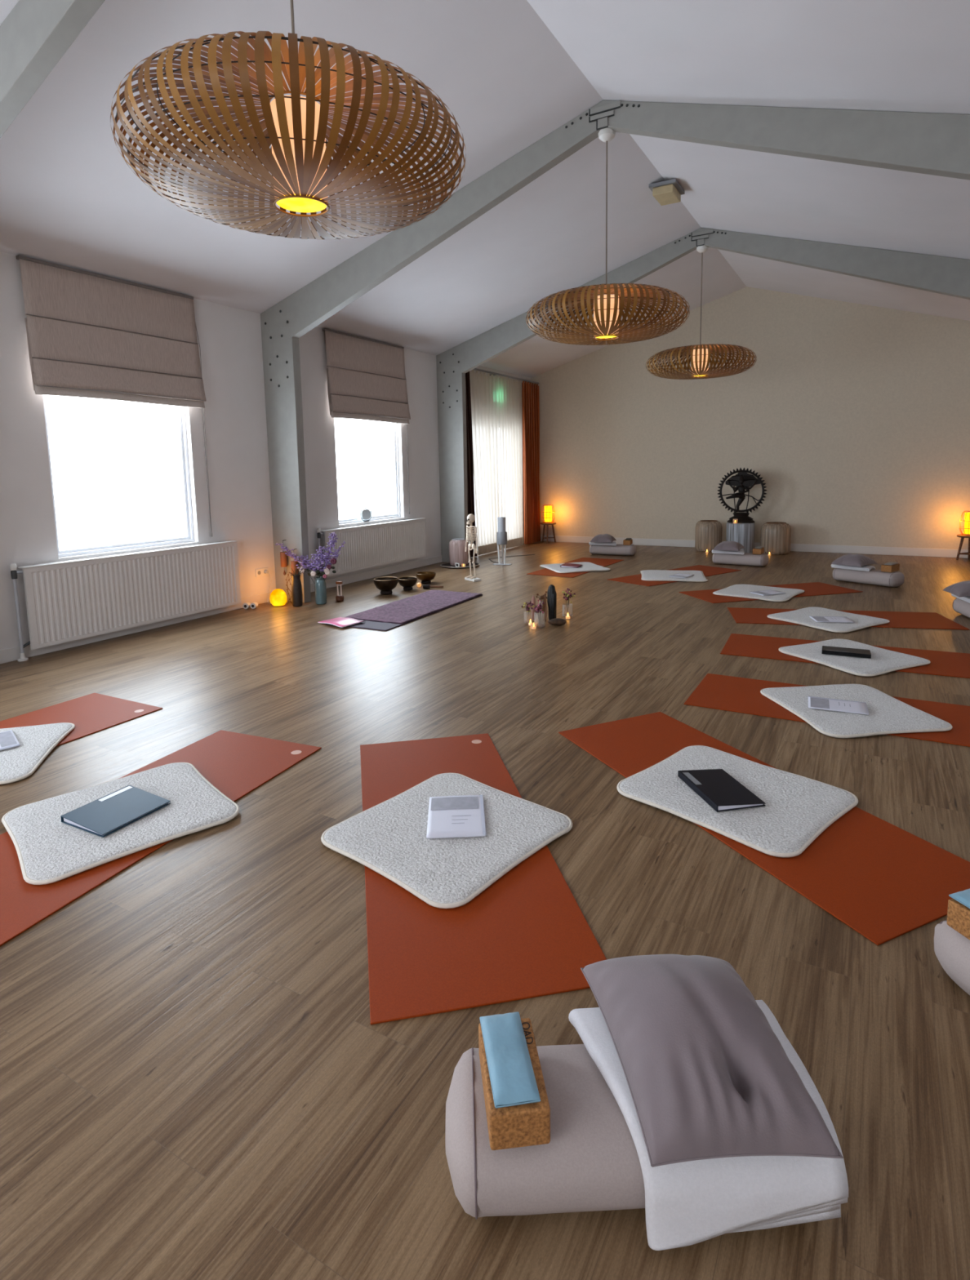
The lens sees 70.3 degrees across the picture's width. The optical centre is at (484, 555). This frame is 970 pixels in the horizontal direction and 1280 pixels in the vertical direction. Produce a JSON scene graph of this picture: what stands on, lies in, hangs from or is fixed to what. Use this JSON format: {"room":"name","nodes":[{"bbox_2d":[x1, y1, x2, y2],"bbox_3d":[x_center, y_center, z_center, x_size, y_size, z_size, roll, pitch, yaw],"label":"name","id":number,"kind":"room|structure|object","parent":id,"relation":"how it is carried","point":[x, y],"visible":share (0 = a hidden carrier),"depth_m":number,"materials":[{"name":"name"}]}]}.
{"room":"exercise studio","nodes":[
{"label":"exercise studio","id":0,"kind":"room"},
{"bbox_2d":[0,252,531,649],"bbox_3d":[-2.777,-0.945,6.868,0.200,3.059,14.513,3,8,29],"label":"wall","id":1,"kind":"structure","parent":0,"point":[229,338],"depth_m":6.98,"materials":[{"name":"white paint"}]},
{"bbox_2d":[42,395,194,557],"bbox_3d":[-3.209,-0.931,6.074,0.060,1.758,1.321,3,8,29],"label":"window","id":2,"kind":"structure","parent":1,"relation":"in","point":[119,470],"depth_m":6.06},
{"bbox_2d":[15,255,212,537],"bbox_3d":[-3.070,-1.218,5.980,0.114,2.275,1.578,3,8,29],"label":"blind","id":3,"kind":"object","parent":2,"relation":"attached to","point":[90,335],"visible":1,"depth_m":5.78,"materials":[{"name":"beige fabric"}]},
{"bbox_2d":[0,591,271,663],"bbox_3d":[-3.097,0.630,6.229,0.016,0.104,3.219,3,8,29],"label":"baseboard","id":4,"kind":"structure","parent":1,"relation":"attached to","point":[12,654],"depth_m":6.04,"materials":[{"name":"white paint"}]},
{"bbox_2d":[360,507,371,521],"bbox_3d":[-1.541,-0.532,8.937,0.024,0.177,0.222,3,8,29],"label":"candle holder","id":5,"kind":"object","parent":1,"relation":"on","point":[365,514],"visible":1,"depth_m":8.93,"materials":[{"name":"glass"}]},
{"bbox_2d":[333,417,400,524],"bbox_3d":[-1.550,-1.329,8.968,0.060,1.758,1.333,3,8,29],"label":"window","id":6,"kind":"structure","parent":1,"relation":"in","point":[366,451],"depth_m":9.01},
{"bbox_2d":[322,328,410,514],"bbox_3d":[-1.433,-1.611,8.835,0.114,2.275,1.598,3,8,29],"label":"blind","id":7,"kind":"object","parent":6,"relation":"attached to","point":[366,377],"visible":1,"depth_m":8.66,"materials":[{"name":"beige fabric"}]},
{"bbox_2d":[316,518,426,577],"bbox_3d":[-1.412,-0.075,9.007,0.097,0.744,2.160,3,8,29],"label":"radiator","id":8,"kind":"object","parent":1,"relation":"attached to","point":[371,545],"visible":0.91,"depth_m":8.92,"materials":[{"name":"white metal"}]},
{"bbox_2d":[320,518,426,531],"bbox_3d":[-1.395,-0.411,8.997,0.087,0.011,2.080,3,8,29],"label":"grille","id":9,"kind":"object","parent":8,"relation":"attached to","point":[416,520],"depth_m":8.94,"materials":[{"name":"white metal"}]},
{"bbox_2d":[310,555,442,592],"bbox_3d":[-1.454,0.236,9.095,0.016,0.104,3.227,3,8,29],"label":"baseboard","id":10,"kind":"structure","parent":1,"relation":"attached to","point":[331,583],"depth_m":9.18,"materials":[{"name":"white paint"}]},
{"bbox_2d":[472,368,538,384],"bbox_3d":[0.176,-3.016,11.505,0.174,0.030,3.050,3,8,29],"label":"rail","id":11,"kind":"object","parent":1,"relation":"attached to","point":[475,369],"visible":0.51,"depth_m":11.57,"materials":[{"name":"grey plastic"}]},
{"bbox_2d":[465,371,476,558],"bbox_3d":[-0.304,-1.405,10.604,0.090,2.914,0.618,3,8,29],"label":"velvet curtain","id":12,"kind":"object","parent":11,"relation":"hanging from","point":[470,485],"visible":0.3,"depth_m":10.70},
{"bbox_2d":[469,369,500,555],"bbox_3d":[-0.002,-1.482,11.185,0.066,2.905,1.002,3,8,29],"label":"sheer curtain","id":13,"kind":"object","parent":11,"relation":"hanging from","point":[484,393],"visible":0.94,"depth_m":11.21,"materials":[{"name":"beige fabric"}]},
{"bbox_2d":[497,376,523,549],"bbox_3d":[0.462,-1.594,11.994,0.066,2.905,0.882,3,8,29],"label":"sheer curtain","id":14,"kind":"object","parent":11,"relation":"hanging from","point":[509,392],"visible":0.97,"depth_m":11.98,"materials":[{"name":"beige fabric"}]},
{"bbox_2d":[521,381,540,544],"bbox_3d":[0.851,-1.687,12.658,0.100,2.914,0.679,3,8,29],"label":"velvet curtain","id":15,"kind":"object","parent":11,"relation":"hanging from","point":[530,392],"visible":1,"depth_m":12.59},
{"bbox_2d":[0,541,969,1279],"bbox_3d":[0.623,0.780,5.156,7.554,0.060,14.513,3,8,29],"label":"floor","id":16,"kind":"structure","parent":0,"point":[197,1082],"depth_m":1.99,"materials":[{"name":"brown wood"}]},
{"bbox_2d":[0,0,105,137],"bbox_3d":[-0.679,-1.013,2.688,7.552,4.166,0.100,3,8,29],"label":"ceiling beam","id":17,"kind":"structure","parent":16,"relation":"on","point":[35,35],"depth_m":3.31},
{"bbox_2d":[0,693,162,746],"bbox_3d":[-2.672,1.016,3.519,0.670,0.007,1.830,3,8,28],"label":"yoga mat","id":18,"kind":"object","parent":16,"relation":"on","point":[91,713],"visible":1,"depth_m":4.06,"materials":[{"name":"rubber"}]},
{"bbox_2d":[0,722,75,784],"bbox_3d":[-2.583,1.007,3.462,0.763,0.029,0.763,-3,7,-13],"label":"pad","id":19,"kind":"object","parent":18,"relation":"on","point":[17,763],"visible":0.99,"depth_m":3.51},
{"bbox_2d":[0,729,20,750],"bbox_3d":[-2.558,0.971,3.574,0.210,0.009,0.290,-7,10,-41],"label":"booklet","id":20,"kind":"object","parent":19,"relation":"on","point":[8,740],"visible":1,"depth_m":3.59,"materials":[{"name":"white paper"}]},
{"bbox_2d":[9,540,240,661],"bbox_3d":[-3.058,0.315,6.136,0.097,0.754,2.095,3,8,29],"label":"radiator","id":21,"kind":"object","parent":16,"relation":"on","point":[72,600],"visible":1,"depth_m":5.93,"materials":[{"name":"white metal"}]},
{"bbox_2d":[17,540,236,568],"bbox_3d":[-3.041,-0.026,6.125,0.087,0.011,2.015,3,8,29],"label":"grille","id":22,"kind":"object","parent":21,"relation":"attached to","point":[211,545],"depth_m":5.97,"materials":[{"name":"white metal"}]},
{"bbox_2d":[0,729,321,946],"bbox_3d":[-1.504,1.083,2.820,0.670,0.007,1.830,2,8,23],"label":"yoga mat","id":23,"kind":"object","parent":16,"relation":"on","point":[236,764],"visible":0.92,"depth_m":3.05,"materials":[{"name":"rubber"}]},
{"bbox_2d":[1,762,239,884],"bbox_3d":[-1.503,1.064,2.852,0.760,0.029,0.731,-7,10,-41],"label":"pad","id":24,"kind":"object","parent":23,"relation":"on","point":[49,850],"visible":0.89,"depth_m":2.75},
{"bbox_2d":[60,785,170,837],"bbox_3d":[-1.505,1.038,2.820,0.265,0.028,0.300,3,8,27],"label":"notebook","id":25,"kind":"object","parent":24,"relation":"on","point":[103,816],"visible":1,"depth_m":2.80,"materials":[{"name":"blue plastic"}]},
{"bbox_2d":[269,588,286,606],"bbox_3d":[-2.183,0.441,7.291,0.176,0.180,0.176,3,8,29],"label":"lamp","id":26,"kind":"object","parent":16,"relation":"on","point":[277,597],"visible":1,"depth_m":7.23,"materials":[{"name":"yellow"}]},
{"bbox_2d":[284,567,302,606],"bbox_3d":[-2.000,0.330,7.252,0.235,0.402,0.111,3,8,29],"label":"bottle vase","id":27,"kind":"object","parent":16,"relation":"on","point":[296,597],"visible":1,"depth_m":7.21,"materials":[{"name":"brown ceramic"}]},
{"bbox_2d":[275,532,345,604],"bbox_3d":[-1.838,0.137,7.310,0.735,0.764,0.190,-2,7,-6],"label":"flower vase","id":28,"kind":"object","parent":16,"relation":"on","point":[320,588],"visible":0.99,"depth_m":7.29,"materials":[{"name":"teal glass"}]},
{"bbox_2d":[373,576,398,595],"bbox_3d":[-1.128,0.349,7.869,0.280,0.177,0.280,3,8,29],"label":"bowl","id":29,"kind":"object","parent":16,"relation":"on","point":[385,584],"visible":1,"depth_m":7.79,"materials":[{"name":"metal"}]},
{"bbox_2d":[324,594,482,631],"bbox_3d":[-0.749,0.534,7.021,0.680,0.010,1.850,3,8,27],"label":"exercise mat","id":30,"kind":"object","parent":16,"relation":"on","point":[368,624],"visible":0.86,"depth_m":6.29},
{"bbox_2d":[317,617,364,627],"bbox_3d":[-1.328,0.611,6.372,0.360,0.019,0.260,5,10,40],"label":"magazine","id":31,"kind":"object","parent":30,"relation":"on","point":[341,622],"visible":1,"depth_m":6.34,"materials":[{"name":"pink paper"}]},
{"bbox_2d":[345,590,482,623],"bbox_3d":[-0.685,0.506,7.132,0.656,0.014,1.600,3,8,27],"label":"towel","id":32,"kind":"object","parent":30,"relation":"on","point":[402,611],"visible":1,"depth_m":7.00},
{"bbox_2d":[398,576,417,590],"bbox_3d":[-0.909,0.333,8.113,0.230,0.139,0.230,3,8,29],"label":"bowl","id":33,"kind":"object","parent":16,"relation":"on","point":[407,582],"visible":0.97,"depth_m":8.05,"materials":[{"name":"metal"}]},
{"bbox_2d":[415,571,435,583],"bbox_3d":[-0.733,0.278,8.561,0.250,0.129,0.250,3,8,29],"label":"bowl","id":34,"kind":"object","parent":16,"relation":"on","point":[425,577],"visible":1,"depth_m":8.50,"materials":[{"name":"metal"}]},
{"bbox_2d":[440,561,479,568],"bbox_3d":[-0.363,0.138,10.014,0.576,0.028,0.576,3,8,29],"label":"round tray","id":35,"kind":"object","parent":16,"relation":"on","point":[446,565],"visible":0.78,"depth_m":9.95,"materials":[{"name":"grey metal"}]},
{"bbox_2d":[448,538,468,565],"bbox_3d":[-0.384,-0.055,10.080,0.275,0.376,0.272,3,8,29],"label":"lantern","id":36,"kind":"object","parent":35,"relation":"on","point":[457,554],"visible":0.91,"depth_m":9.97,"materials":[{"name":"pink fabric"}]},
{"bbox_2d":[464,514,480,582],"bbox_3d":[-0.172,-0.105,8.668,0.124,0.841,0.289,-6,9,-32],"label":"model","id":37,"kind":"object","parent":16,"relation":"on","point":[470,517],"visible":1,"depth_m":8.63},
{"bbox_2d":[360,733,606,1024],"bbox_3d":[-0.138,1.071,2.712,0.670,0.007,1.830,-2,7,-11],"label":"yoga mat","id":38,"kind":"object","parent":16,"relation":"on","point":[526,935],"visible":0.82,"depth_m":2.10,"materials":[{"name":"rubber"}]},
{"bbox_2d":[320,773,572,908],"bbox_3d":[-0.142,1.060,2.681,0.737,0.029,0.752,5,10,41],"label":"pad","id":39,"kind":"object","parent":38,"relation":"on","point":[388,837],"visible":0.99,"depth_m":2.57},
{"bbox_2d":[426,795,486,838],"bbox_3d":[-0.113,1.032,2.738,0.225,0.009,0.320,-1,7,-2],"label":"booklet","id":40,"kind":"object","parent":39,"relation":"on","point":[462,815],"visible":1,"depth_m":2.72,"materials":[{"name":"white paper"}]},
{"bbox_2d":[493,516,511,564],"bbox_3d":[0.248,-0.214,10.044,0.260,0.695,0.152,1,7,15],"label":"stand","id":41,"kind":"object","parent":16,"relation":"on","point":[501,535],"visible":1,"depth_m":9.98,"materials":[{"name":"grey plastic"}]},
{"bbox_2d":[528,600,544,626],"bbox_3d":[0.466,0.512,6.087,0.141,0.242,0.125,-7,9,-37],"label":"flower vase","id":42,"kind":"object","parent":16,"relation":"on","point":[538,608],"visible":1,"depth_m":6.07,"materials":[{"name":"clear glass"}]},
{"bbox_2d":[444,1044,644,1219],"bbox_3d":[0.291,1.147,1.407,0.740,0.168,0.303,-1,7,-2],"label":"bolster","id":43,"kind":"object","parent":16,"relation":"on","point":[590,1162],"visible":0.41,"depth_m":1.28,"materials":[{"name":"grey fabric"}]},
{"bbox_2d":[478,1017,550,1150],"bbox_3d":[0.053,1.034,1.362,0.112,0.076,0.216,-2,7,-6],"label":"block","id":44,"kind":"object","parent":43,"relation":"on","point":[526,1124],"visible":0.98,"depth_m":1.26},
{"bbox_2d":[479,1011,540,1108],"bbox_3d":[0.045,0.984,1.359,0.085,0.020,0.210,-2,7,-8],"label":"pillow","id":45,"kind":"object","parent":44,"relation":"on","point":[511,1073],"visible":1,"depth_m":1.33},
{"bbox_2d":[568,1000,848,1250],"bbox_3d":[0.421,1.121,1.395,0.454,0.195,0.367,-1,7,-2],"label":"folded blanket","id":46,"kind":"object","parent":43,"relation":"on","point":[690,1202],"visible":0.51,"depth_m":1.23,"materials":[{"name":"white fabric"}]},
{"bbox_2d":[580,954,843,1167],"bbox_3d":[0.424,0.959,1.411,0.376,0.132,0.458,-1,7,-2],"label":"velvet cushion","id":47,"kind":"object","parent":46,"relation":"on","point":[708,1075],"visible":1,"depth_m":1.30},
{"bbox_2d":[540,522,555,543],"bbox_3d":[1.179,-0.425,12.847,0.300,0.378,0.303,1,7,12],"label":"stool","id":48,"kind":"object","parent":16,"relation":"on","point":[541,523],"visible":0.97,"depth_m":12.83,"materials":[{"name":"brown wood"}]},
{"bbox_2d":[541,504,555,523],"bbox_3d":[1.172,-0.779,12.803,0.259,0.333,0.259,3,8,29],"label":"table lamp","id":49,"kind":"object","parent":48,"relation":"on","point":[548,511],"visible":1,"depth_m":12.75,"materials":[{"name":"orange wood"}]},
{"bbox_2d":[546,584,556,620],"bbox_3d":[0.618,0.432,6.327,0.080,0.335,0.097,-7,9,-40],"label":"stone","id":50,"kind":"object","parent":16,"relation":"on","point":[551,593],"visible":0.9,"depth_m":6.29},
{"bbox_2d":[547,617,566,625],"bbox_3d":[0.644,0.591,6.157,0.159,0.062,0.106,-2,7,-6],"label":"rock","id":51,"kind":"object","parent":16,"relation":"on","point":[557,621],"visible":1,"depth_m":6.12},
{"bbox_2d":[561,587,575,616],"bbox_3d":[0.788,0.442,6.491,0.127,0.268,0.122,3,8,29],"label":"flower vase","id":52,"kind":"object","parent":16,"relation":"on","point":[570,595],"visible":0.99,"depth_m":6.48,"materials":[{"name":"clear glass"}]},
{"bbox_2d":[527,557,622,577],"bbox_3d":[1.317,0.154,9.727,0.670,0.006,1.830,3,9,32],"label":"yoga mat","id":53,"kind":"object","parent":16,"relation":"on","point":[600,562],"visible":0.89,"depth_m":9.70,"materials":[{"name":"rubber"}]},
{"bbox_2d":[539,561,610,573],"bbox_3d":[1.239,0.161,9.567,0.775,0.029,0.808,-3,8,-16],"label":"pad","id":54,"kind":"object","parent":53,"relation":"on","point":[586,566],"visible":0.95,"depth_m":9.40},
{"bbox_2d":[589,544,636,555],"bbox_3d":[2.034,-0.100,10.976,0.740,0.168,0.303,2,8,25],"label":"bolster","id":55,"kind":"object","parent":16,"relation":"on","point":[618,549],"visible":0.93,"depth_m":10.84,"materials":[{"name":"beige fabric"}]},
{"bbox_2d":[588,541,616,545],"bbox_3d":[1.921,-0.131,11.039,0.454,0.195,0.367,2,8,25],"label":"folded blanket","id":56,"kind":"object","parent":55,"relation":"on","point":[613,543],"visible":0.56,"depth_m":10.89,"materials":[{"name":"white fabric"}]},
{"bbox_2d":[590,533,616,542],"bbox_3d":[1.896,-0.283,10.989,0.376,0.131,0.458,2,8,25],"label":"velvet cushion","id":57,"kind":"object","parent":56,"relation":"on","point":[606,538],"visible":1,"depth_m":10.83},
{"bbox_2d":[260,100,969,602],"bbox_3d":[0.959,-1.406,5.545,7.552,4.166,0.112,3,8,29],"label":"frame","id":58,"kind":"object","parent":16,"relation":"on","point":[938,144],"visible":0.98,"depth_m":5.57,"materials":[{"name":"metal"}]},
{"bbox_2d":[280,539,287,575],"bbox_3d":[-2.170,0.023,7.429,0.073,0.384,0.072,-3,8,-16],"label":"wind chime","id":59,"kind":"object","parent":58,"relation":"hanging from","point":[283,557],"visible":1,"depth_m":7.41,"materials":[{"name":"brown wood"}]},
{"bbox_2d":[525,127,689,345],"bbox_3d":[0.959,-2.521,5.442,1.288,1.558,1.286,-3,8,-17],"label":"pendant lamp","id":60,"kind":"object","parent":58,"relation":"hanging from","point":[606,322],"visible":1,"depth_m":5.27,"materials":[{"name":"brown wood"}]},
{"bbox_2d":[593,294,618,336],"bbox_3d":[0.971,-1.912,5.519,0.198,0.297,0.198,3,8,29],"label":"diffuser","id":61,"kind":"object","parent":60,"relation":"attached to","point":[612,296],"depth_m":5.43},
{"bbox_2d":[607,564,741,586],"bbox_3d":[2.453,0.245,8.841,1.830,0.006,0.670,-6,9,-36],"label":"yoga mat","id":62,"kind":"object","parent":16,"relation":"on","point":[707,571],"visible":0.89,"depth_m":8.81,"materials":[{"name":"rubber"}]},
{"bbox_2d":[640,569,707,582],"bbox_3d":[2.371,0.249,8.705,0.788,0.029,0.808,0,7,12],"label":"pad","id":63,"kind":"object","parent":62,"relation":"on","point":[646,575],"visible":0.98,"depth_m":8.58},
{"bbox_2d":[435,227,969,562],"bbox_3d":[2.604,-1.801,8.415,7.552,4.166,0.112,3,8,29],"label":"frame","id":64,"kind":"object","parent":16,"relation":"on","point":[948,276],"visible":0.95,"depth_m":8.43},
{"bbox_2d":[645,244,756,379],"bbox_3d":[2.604,-2.936,8.307,1.286,1.516,1.288,2,8,21],"label":"pendant lamp","id":65,"kind":"object","parent":64,"relation":"hanging from","point":[700,358],"visible":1,"depth_m":8.11,"materials":[{"name":"brown wood"}]},
{"bbox_2d":[691,348,708,374],"bbox_3d":[2.615,-2.347,8.382,0.198,0.297,0.198,3,8,29],"label":"diffuser","id":66,"kind":"object","parent":65,"relation":"attached to","point":[698,351],"depth_m":8.30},
{"bbox_2d":[694,520,722,551],"bbox_3d":[3.645,-0.326,11.239,0.417,0.491,0.414,3,8,29],"label":"lantern","id":67,"kind":"object","parent":16,"relation":"on","point":[707,536],"visible":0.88,"depth_m":11.08,"materials":[{"name":"beige fabric"}]},
{"bbox_2d":[725,522,754,553],"bbox_3d":[4.045,-0.286,10.934,0.422,0.474,0.420,3,8,29],"label":"wooden stump","id":68,"kind":"object","parent":16,"relation":"on","point":[743,534],"visible":0.6,"depth_m":10.75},
{"bbox_2d":[717,467,767,523],"bbox_3d":[4.052,-0.956,10.884,0.744,0.866,0.272,2,8,24],"label":"statue","id":69,"kind":"object","parent":68,"relation":"on","point":[742,481],"visible":0.99,"depth_m":10.85,"materials":[{"name":"brown metal"}]},
{"bbox_2d":[711,552,768,566],"bbox_3d":[3.561,0.044,9.621,0.740,0.168,0.303,4,9,35],"label":"bolster","id":70,"kind":"object","parent":16,"relation":"on","point":[747,559],"visible":0.89,"depth_m":9.48,"materials":[{"name":"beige fabric"}]},
{"bbox_2d":[711,549,744,555],"bbox_3d":[3.462,0.010,9.704,0.454,0.195,0.367,4,9,35],"label":"folded blanket","id":71,"kind":"object","parent":70,"relation":"on","point":[740,552],"visible":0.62,"depth_m":9.56,"materials":[{"name":"white fabric"}]},
{"bbox_2d":[712,541,744,551],"bbox_3d":[3.432,-0.142,9.659,0.376,0.129,0.458,4,9,35],"label":"velvet cushion","id":72,"kind":"object","parent":71,"relation":"on","point":[725,545],"visible":1,"depth_m":9.52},
{"bbox_2d":[558,711,969,945],"bbox_3d":[1.073,1.015,2.975,0.670,0.006,1.830,-4,8,-24],"label":"yoga mat","id":73,"kind":"object","parent":16,"relation":"on","point":[880,879],"visible":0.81,"depth_m":2.43,"materials":[{"name":"rubber"}]},
{"bbox_2d":[616,745,857,857],"bbox_3d":[1.060,1.006,2.934,0.698,0.029,0.795,-8,10,-42],"label":"pad","id":74,"kind":"object","parent":73,"relation":"on","point":[797,809],"visible":0.81,"depth_m":2.83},
{"bbox_2d":[677,768,765,812],"bbox_3d":[0.992,0.980,2.914,0.215,0.028,0.330,-3,7,-11],"label":"folder","id":75,"kind":"object","parent":74,"relation":"on","point":[720,790],"visible":1,"depth_m":2.88,"materials":[{"name":"black plastic"}]},
{"bbox_2d":[678,582,862,603],"bbox_3d":[3.116,0.397,7.545,1.830,0.006,0.670,-3,7,-14],"label":"yoga mat","id":76,"kind":"object","parent":16,"relation":"on","point":[814,588],"visible":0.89,"depth_m":7.51,"materials":[{"name":"rubber"}]},
{"bbox_2d":[712,584,804,601],"bbox_3d":[2.966,0.394,7.473,0.767,0.029,0.764,5,10,41],"label":"pad","id":77,"kind":"object","parent":76,"relation":"on","point":[735,590],"visible":0.96,"depth_m":7.40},
{"bbox_2d":[749,589,785,595],"bbox_3d":[2.999,0.392,7.320,0.300,0.009,0.210,-4,8,-21],"label":"booklet","id":78,"kind":"object","parent":77,"relation":"on","point":[763,593],"visible":1,"depth_m":7.31,"materials":[{"name":"white paper"}]},
{"bbox_2d":[760,521,791,555],"bbox_3d":[4.527,-0.274,10.740,0.438,0.481,0.434,3,8,29],"label":"lantern","id":79,"kind":"object","parent":16,"relation":"on","point":[779,534],"visible":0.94,"depth_m":10.57,"materials":[{"name":"brown glass"}]},
{"bbox_2d":[684,673,969,746],"bbox_3d":[2.134,0.877,3.909,1.830,0.006,0.670,3,8,29],"label":"yoga mat","id":80,"kind":"object","parent":16,"relation":"on","point":[722,692],"visible":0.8,"depth_m":4.00,"materials":[{"name":"rubber"}]},
{"bbox_2d":[760,684,952,737],"bbox_3d":[2.067,0.862,3.917,0.718,0.029,0.782,-2,7,-6],"label":"pad","id":81,"kind":"object","parent":80,"relation":"on","point":[887,714],"visible":0.97,"depth_m":3.79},
{"bbox_2d":[808,696,868,715],"bbox_3d":[1.993,0.845,3.898,0.300,0.009,0.200,2,8,25],"label":"booklet","id":82,"kind":"object","parent":81,"relation":"on","point":[826,704],"visible":1,"depth_m":3.89,"materials":[{"name":"white paper"}]},
{"bbox_2d":[720,633,969,678],"bbox_3d":[2.717,0.725,5.021,1.830,0.006,0.670,3,8,26],"label":"yoga mat","id":83,"kind":"object","parent":16,"relation":"on","point":[948,664],"visible":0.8,"depth_m":5.06,"materials":[{"name":"rubber"}]},
{"bbox_2d":[777,639,930,676],"bbox_3d":[2.639,0.719,4.965,0.715,0.029,0.763,-4,8,-24],"label":"pad","id":84,"kind":"object","parent":83,"relation":"on","point":[882,661],"visible":0.89,"depth_m":4.84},
{"bbox_2d":[822,645,871,658],"bbox_3d":[2.607,0.688,4.979,0.310,0.027,0.203,3,8,27],"label":"folder","id":85,"kind":"object","parent":84,"relation":"on","point":[845,651],"visible":1,"depth_m":4.93,"materials":[{"name":"black plastic"}]},
{"bbox_2d":[727,607,968,630],"bbox_3d":[3.196,0.562,6.234,1.830,0.006,0.670,1,7,13],"label":"yoga mat","id":86,"kind":"object","parent":16,"relation":"on","point":[744,615],"visible":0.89,"depth_m":6.19,"materials":[{"name":"rubber"}]},
{"bbox_2d":[767,606,889,632],"bbox_3d":[3.049,0.561,6.147,0.746,0.029,0.767,-5,8,-29],"label":"pad","id":87,"kind":"object","parent":86,"relation":"on","point":[800,616],"visible":0.93,"depth_m":6.06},
{"bbox_2d":[809,616,853,622],"bbox_3d":[3.028,0.556,6.025,0.310,0.009,0.210,0,7,10],"label":"booklet","id":88,"kind":"object","parent":87,"relation":"on","point":[817,619],"visible":1,"depth_m":6.01,"materials":[{"name":"white paper"}]},
{"bbox_2d":[832,568,904,587],"bbox_3d":[4.422,0.237,7.969,0.303,0.168,0.740,-6,9,-34],"label":"bolster","id":89,"kind":"object","parent":16,"relation":"on","point":[876,577],"visible":0.84,"depth_m":7.81,"materials":[{"name":"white fabric"}]},
{"bbox_2d":[831,564,875,571],"bbox_3d":[4.359,0.199,8.081,0.367,0.195,0.454,-6,9,-34],"label":"folded blanket","id":90,"kind":"object","parent":89,"relation":"on","point":[864,568],"visible":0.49,"depth_m":7.95,"materials":[{"name":"white fabric"}]},
{"bbox_2d":[831,554,877,567],"bbox_3d":[4.322,0.046,8.047,0.458,0.129,0.376,-6,9,-34],"label":"velvet cushion","id":91,"kind":"object","parent":90,"relation":"on","point":[854,560],"visible":1,"depth_m":7.93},
{"bbox_2d":[880,564,899,572],"bbox_3d":[4.570,0.136,7.772,0.216,0.075,0.112,-7,9,-38],"label":"block","id":92,"kind":"object","parent":89,"relation":"on","point":[886,568],"visible":0.87,"depth_m":7.71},
{"bbox_2d":[933,920,969,995],"bbox_3d":[1.603,1.066,1.853,0.740,0.168,0.303,-3,7,-12],"label":"bolster","id":93,"kind":"object","parent":16,"relation":"on","point":[951,948],"visible":0.83,"depth_m":1.82,"materials":[{"name":"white fabric"}]},
{"bbox_2d":[946,898,969,939],"bbox_3d":[1.317,0.961,1.754,0.112,0.075,0.216,-3,8,-16],"label":"block","id":94,"kind":"object","parent":93,"relation":"on","point":[957,914],"visible":0.94,"depth_m":1.81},
{"bbox_2d":[948,888,969,908],"bbox_3d":[1.308,0.911,1.750,0.085,0.020,0.210,-3,8,-18],"label":"pillow","id":95,"kind":"object","parent":94,"relation":"on","point":[962,897],"visible":1,"depth_m":1.82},
{"bbox_2d":[952,598,969,617],"bbox_3d":[4.365,0.490,5.981,0.303,0.168,0.740,1,7,13],"label":"bolster","id":96,"kind":"object","parent":16,"relation":"on","point":[961,606],"visible":0.75,"depth_m":6.16,"materials":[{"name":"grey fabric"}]},
{"bbox_2d":[951,593,969,603],"bbox_3d":[4.406,0.449,6.102,0.367,0.195,0.454,1,7,13],"label":"folded blanket","id":97,"kind":"object","parent":96,"relation":"on","point":[966,599],"visible":0.34,"depth_m":6.08,"materials":[{"name":"white fabric"}]},
{"bbox_2d":[942,580,969,596],"bbox_3d":[4.370,0.291,6.096,0.458,0.132,0.376,1,7,13],"label":"velvet cushion","id":98,"kind":"object","parent":97,"relation":"on","point":[962,588],"visible":1,"depth_m":6.07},
{"bbox_2d":[955,533,969,559],"bbox_3d":[6.767,-0.110,9.640,0.300,0.354,0.303,-4,8,-22],"label":"stool","id":99,"kind":"object","parent":16,"relation":"on","point":[960,535],"visible":0.94,"depth_m":9.65,"materials":[{"name":"brown wood"}]},
{"bbox_2d":[959,511,969,535],"bbox_3d":[6.760,-0.452,9.598,0.259,0.333,0.259,3,8,29],"label":"table lamp","id":100,"kind":"object","parent":99,"relation":"on","point":[966,530],"visible":1,"depth_m":9.58,"materials":[{"name":"orange paper"}]},
{"bbox_2d":[0,0,969,377],"bbox_3d":[0.554,-2.884,4.691,7.554,1.210,14.513,3,8,29],"label":"ceiling","id":101,"kind":"structure","parent":0,"point":[510,73],"depth_m":5.08,"materials":[{"name":"white paint"}]},
{"bbox_2d":[110,0,466,239],"bbox_3d":[-0.714,-2.200,2.515,1.256,1.762,1.258,-7,9,-39],"label":"pendant lamp","id":102,"kind":"object","parent":101,"relation":"hanging from","point":[297,161],"visible":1,"depth_m":2.33,"materials":[{"name":"brown wood"}]},
{"bbox_2d":[270,95,328,203],"bbox_3d":[-0.701,-1.507,2.603,0.198,0.332,0.198,3,8,29],"label":"diffuser","id":103,"kind":"object","parent":102,"relation":"attached to","point":[301,196],"depth_m":2.52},
{"bbox_2d":[648,178,684,205],"bbox_3d":[1.803,-3.589,6.831,0.260,0.105,0.360,3,8,29],"label":"box","id":104,"kind":"object","parent":101,"relation":"attached to","point":[667,192],"visible":1,"depth_m":6.73,"materials":[{"name":"beige plastic"}]},
{"bbox_2d":[531,286,969,549],"bbox_3d":[4.204,-2.186,11.206,7.554,4.169,0.150,3,8,29],"label":"wall","id":105,"kind":"structure","parent":0,"point":[854,419],"depth_m":10.85,"materials":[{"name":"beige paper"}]},
{"bbox_2d":[540,534,968,558],"bbox_3d":[4.201,-0.168,11.388,7.552,0.120,0.016,3,8,29],"label":"baseboard","id":106,"kind":"structure","parent":105,"relation":"attached to","point":[944,553],"depth_m":10.73,"materials":[{"name":"white paint"}]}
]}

